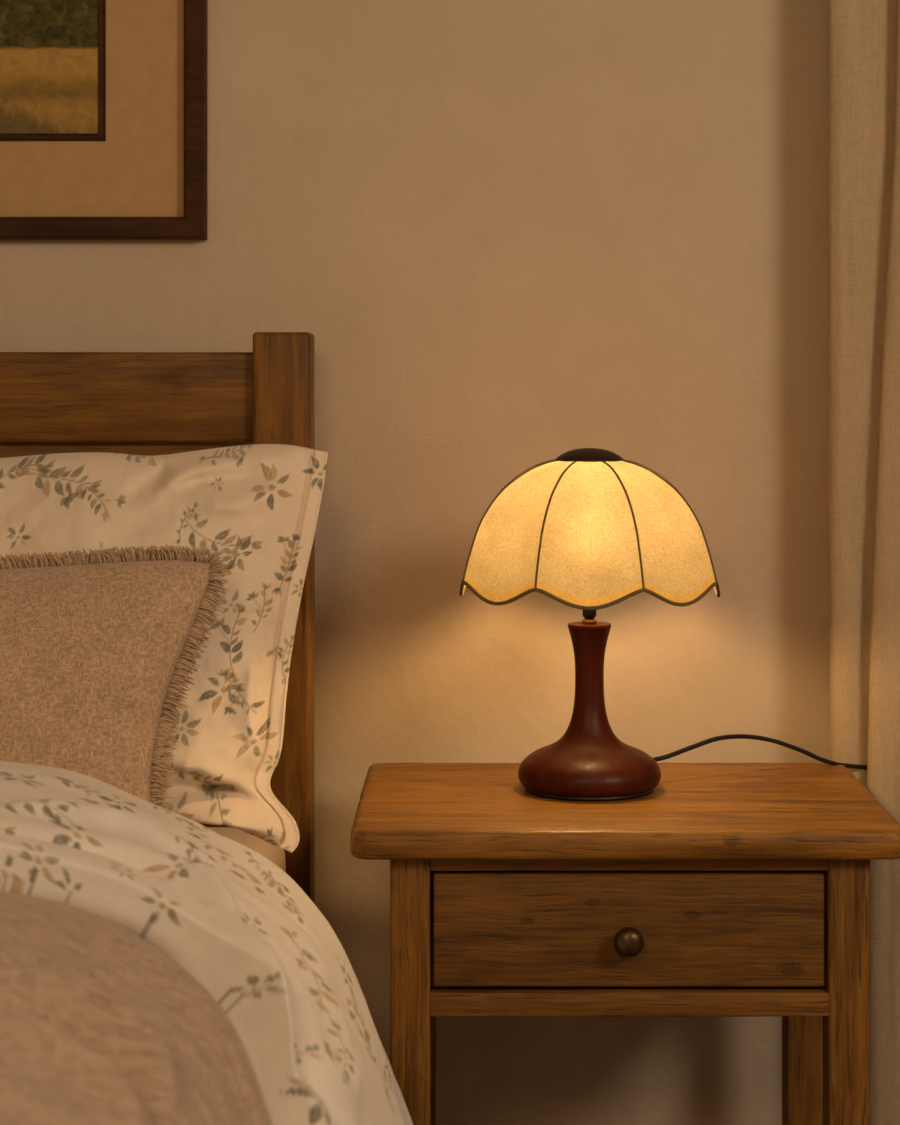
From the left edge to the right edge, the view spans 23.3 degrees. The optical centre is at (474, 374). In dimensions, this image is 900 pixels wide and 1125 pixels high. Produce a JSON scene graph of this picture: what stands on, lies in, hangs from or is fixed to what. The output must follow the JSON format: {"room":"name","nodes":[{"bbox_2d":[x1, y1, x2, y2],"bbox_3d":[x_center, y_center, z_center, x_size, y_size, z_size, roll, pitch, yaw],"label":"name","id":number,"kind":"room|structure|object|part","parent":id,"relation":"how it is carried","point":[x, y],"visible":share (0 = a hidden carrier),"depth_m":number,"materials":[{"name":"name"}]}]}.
{"room":"bedroom","nodes":[
{"label":"bedroom","id":0,"kind":"room"},
{"bbox_2d":[0,0,830,1124],"bbox_3d":[-0.200,-0.203,2.700,4.800,2.600,0.120,0,0,0],"label":"wall","id":1,"kind":"structure","parent":0,"point":[509,237],"depth_m":2.64,"materials":[{"name":"paint"}]},
{"bbox_2d":[0,0,206,239],"bbox_3d":[-0.653,-0.423,2.628,0.660,0.520,0.022,0,0,0],"label":"framed picture","id":2,"kind":"object","parent":1,"relation":"attached to","point":[103,103],"visible":1,"depth_m":2.63,"materials":[{"name":"beige paper"}]},
{"bbox_2d":[0,0,97,132],"bbox_3d":[-0.653,-0.423,2.631,0.405,0.271,0.001,0,0,0],"label":"painting","id":3,"kind":"object","parent":2,"relation":"attached to","point":[49,48],"depth_m":2.63},
{"bbox_3d":[-0.653,-0.423,2.630,0.417,0.283,0.004,0,0,0],"label":"frame","id":4,"kind":"part","parent":2,"relation":"part of","materials":[{"name":"brown wood"}]},
{"bbox_3d":[-0.200,-1.553,0.880,5.040,0.100,3.760,0,0,0],"label":"ceiling","id":5,"kind":"structure","parent":0,"visible":0},
{"bbox_2d":[827,0,899,1124],"bbox_3d":[0.683,-0.202,2.500,0.551,2.573,0.123,0,0,4],"label":"curtain","id":6,"kind":"object","parent":5,"relation":"hanging from","point":[863,36],"visible":0.77,"depth_m":2.54,"materials":[{"name":"beige fabric"}]},
{"bbox_3d":[-0.200,1.147,0.880,5.040,0.100,3.760,0,0,0],"label":"floor","id":7,"kind":"structure","parent":0,"visible":0},
{"bbox_2d":[0,332,314,902],"bbox_3d":[-0.901,0.524,1.521,1.428,1.146,2.082,0,0,0],"label":"bed","id":8,"kind":"object","parent":7,"relation":"on","point":[265,394],"visible":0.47,"depth_m":2.50,"materials":[{"name":"brown wood"}]},
{"bbox_3d":[-0.901,0.379,2.524,1.308,0.597,0.022,0,0,0],"label":"headboard panel","id":9,"kind":"part","parent":8,"relation":"part of","materials":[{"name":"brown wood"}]},
{"bbox_3d":[-0.901,0.026,2.523,1.308,0.104,0.037,0,0,0],"label":"headboard rail","id":10,"kind":"part","parent":8,"relation":"part of","materials":[{"name":"brown wood"}]},
{"bbox_2d":[207,827,285,872],"bbox_3d":[-0.886,0.624,1.518,1.348,0.234,1.935,0,0,0],"label":"mattress","id":11,"kind":"object","parent":8,"relation":"on","point":[276,855],"visible":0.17,"depth_m":2.40,"materials":[{"name":"beige fabric"}]},
{"bbox_2d":[0,544,229,809],"bbox_3d":[-0.489,0.342,2.145,0.482,0.341,0.167,0,0,0],"label":"cushion","id":12,"kind":"object","parent":11,"relation":"on","point":[93,646],"visible":0.75,"depth_m":2.14,"materials":[{"name":"beige fabric"}]},
{"bbox_2d":[0,892,270,1124],"bbox_3d":[-0.900,0.615,1.101,1.713,0.556,1.329,0,0,0],"label":"blanket","id":13,"kind":"object","parent":11,"relation":"on","point":[99,1025],"visible":0.78,"depth_m":1.46,"materials":[{"name":"beige fabric"}]},
{"bbox_2d":[0,444,327,852],"bbox_3d":[-0.511,0.281,2.301,0.698,0.410,0.247,0,0,0],"label":"pillow","id":14,"kind":"object","parent":11,"relation":"on","point":[258,505],"visible":0.48,"depth_m":2.31,"materials":[{"name":"fabric"}]},
{"bbox_2d":[0,760,412,1124],"bbox_3d":[-0.900,0.603,1.804,1.742,0.577,0.561,0,0,0],"label":"duvet","id":15,"kind":"object","parent":11,"relation":"on","point":[225,913],"visible":0.94,"depth_m":1.75,"materials":[{"name":"fabric"}]},
{"bbox_3d":[-0.221,0.524,2.526,0.067,1.146,0.072,0,0,0],"label":"headboard post","id":16,"kind":"part","parent":8,"relation":"part of","materials":[{"name":"brown wood"}]},
{"bbox_2d":[350,763,899,1124],"bbox_3d":[0.152,0.772,2.334,0.551,0.651,0.389,0,0,0],"label":"nightstand","id":17,"kind":"object","parent":7,"relation":"on","point":[722,889],"visible":0.94,"depth_m":2.17,"materials":[{"name":"brown wood"}]},
{"bbox_3d":[-0.064,0.786,2.185,0.040,0.623,0.042,0,0,0],"label":"leg","id":18,"kind":"part","parent":17,"relation":"part of","materials":[{"name":"brown wood"}]},
{"bbox_3d":[-0.064,0.786,2.480,0.040,0.623,0.042,0,0,0],"label":"leg","id":19,"kind":"part","parent":17,"relation":"part of","materials":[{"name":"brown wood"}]},
{"bbox_3d":[0.153,0.552,2.321,0.389,0.113,0.301,0,0,0],"label":"drawer","id":20,"kind":"part","parent":17,"relation":"part of","materials":[{"name":"brown wood"}]},
{"bbox_3d":[0.151,0.558,2.157,0.030,0.030,0.029,0,0,0],"label":"knob","id":21,"kind":"part","parent":17,"relation":"part of","materials":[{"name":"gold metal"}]},
{"bbox_3d":[0.153,0.483,2.182,0.397,0.018,0.026,0,0,0],"label":"rail","id":22,"kind":"part","parent":17,"relation":"part of","materials":[{"name":"brown wood"}]},
{"bbox_3d":[0.154,0.624,2.180,0.399,0.024,0.030,0,0,0],"label":"rail","id":23,"kind":"part","parent":17,"relation":"part of","materials":[{"name":"brown wood"}]},
{"bbox_2d":[459,448,866,800],"bbox_3d":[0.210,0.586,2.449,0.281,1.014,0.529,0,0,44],"label":"bedside lamp","id":24,"kind":"object","parent":17,"relation":"on","point":[589,530],"visible":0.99,"depth_m":2.28,"materials":[{"name":"beige fabric"}]},
{"bbox_2d":[582,610,595,618],"bbox_3d":[0.123,0.234,2.360,0.027,0.060,0.027,0,0,0],"label":"socket","id":25,"kind":"object","parent":24,"relation":"attached to","point":[587,614],"depth_m":2.35,"materials":[{"name":"black metal"}]},
{"bbox_3d":[0.123,0.160,2.360,0.273,0.135,0.273,0,0,0],"label":"lamp shade","id":26,"kind":"part","parent":24,"relation":"part of","materials":[{"name":"beige fabric"}]},
{"bbox_3d":[0.333,0.748,2.470,0.351,0.690,0.019,0,0,-27],"label":"power cord","id":27,"kind":"part","parent":24,"relation":"part of","materials":[{"name":"black rubber"}]},
{"bbox_3d":[0.371,0.786,2.480,0.042,0.623,0.042,0,0,0],"label":"leg","id":28,"kind":"part","parent":17,"relation":"part of","materials":[{"name":"brown wood"}]},
{"bbox_3d":[0.371,0.786,2.186,0.042,0.623,0.042,0,0,0],"label":"leg","id":29,"kind":"part","parent":17,"relation":"part of","materials":[{"name":"brown wood"}]}
]}

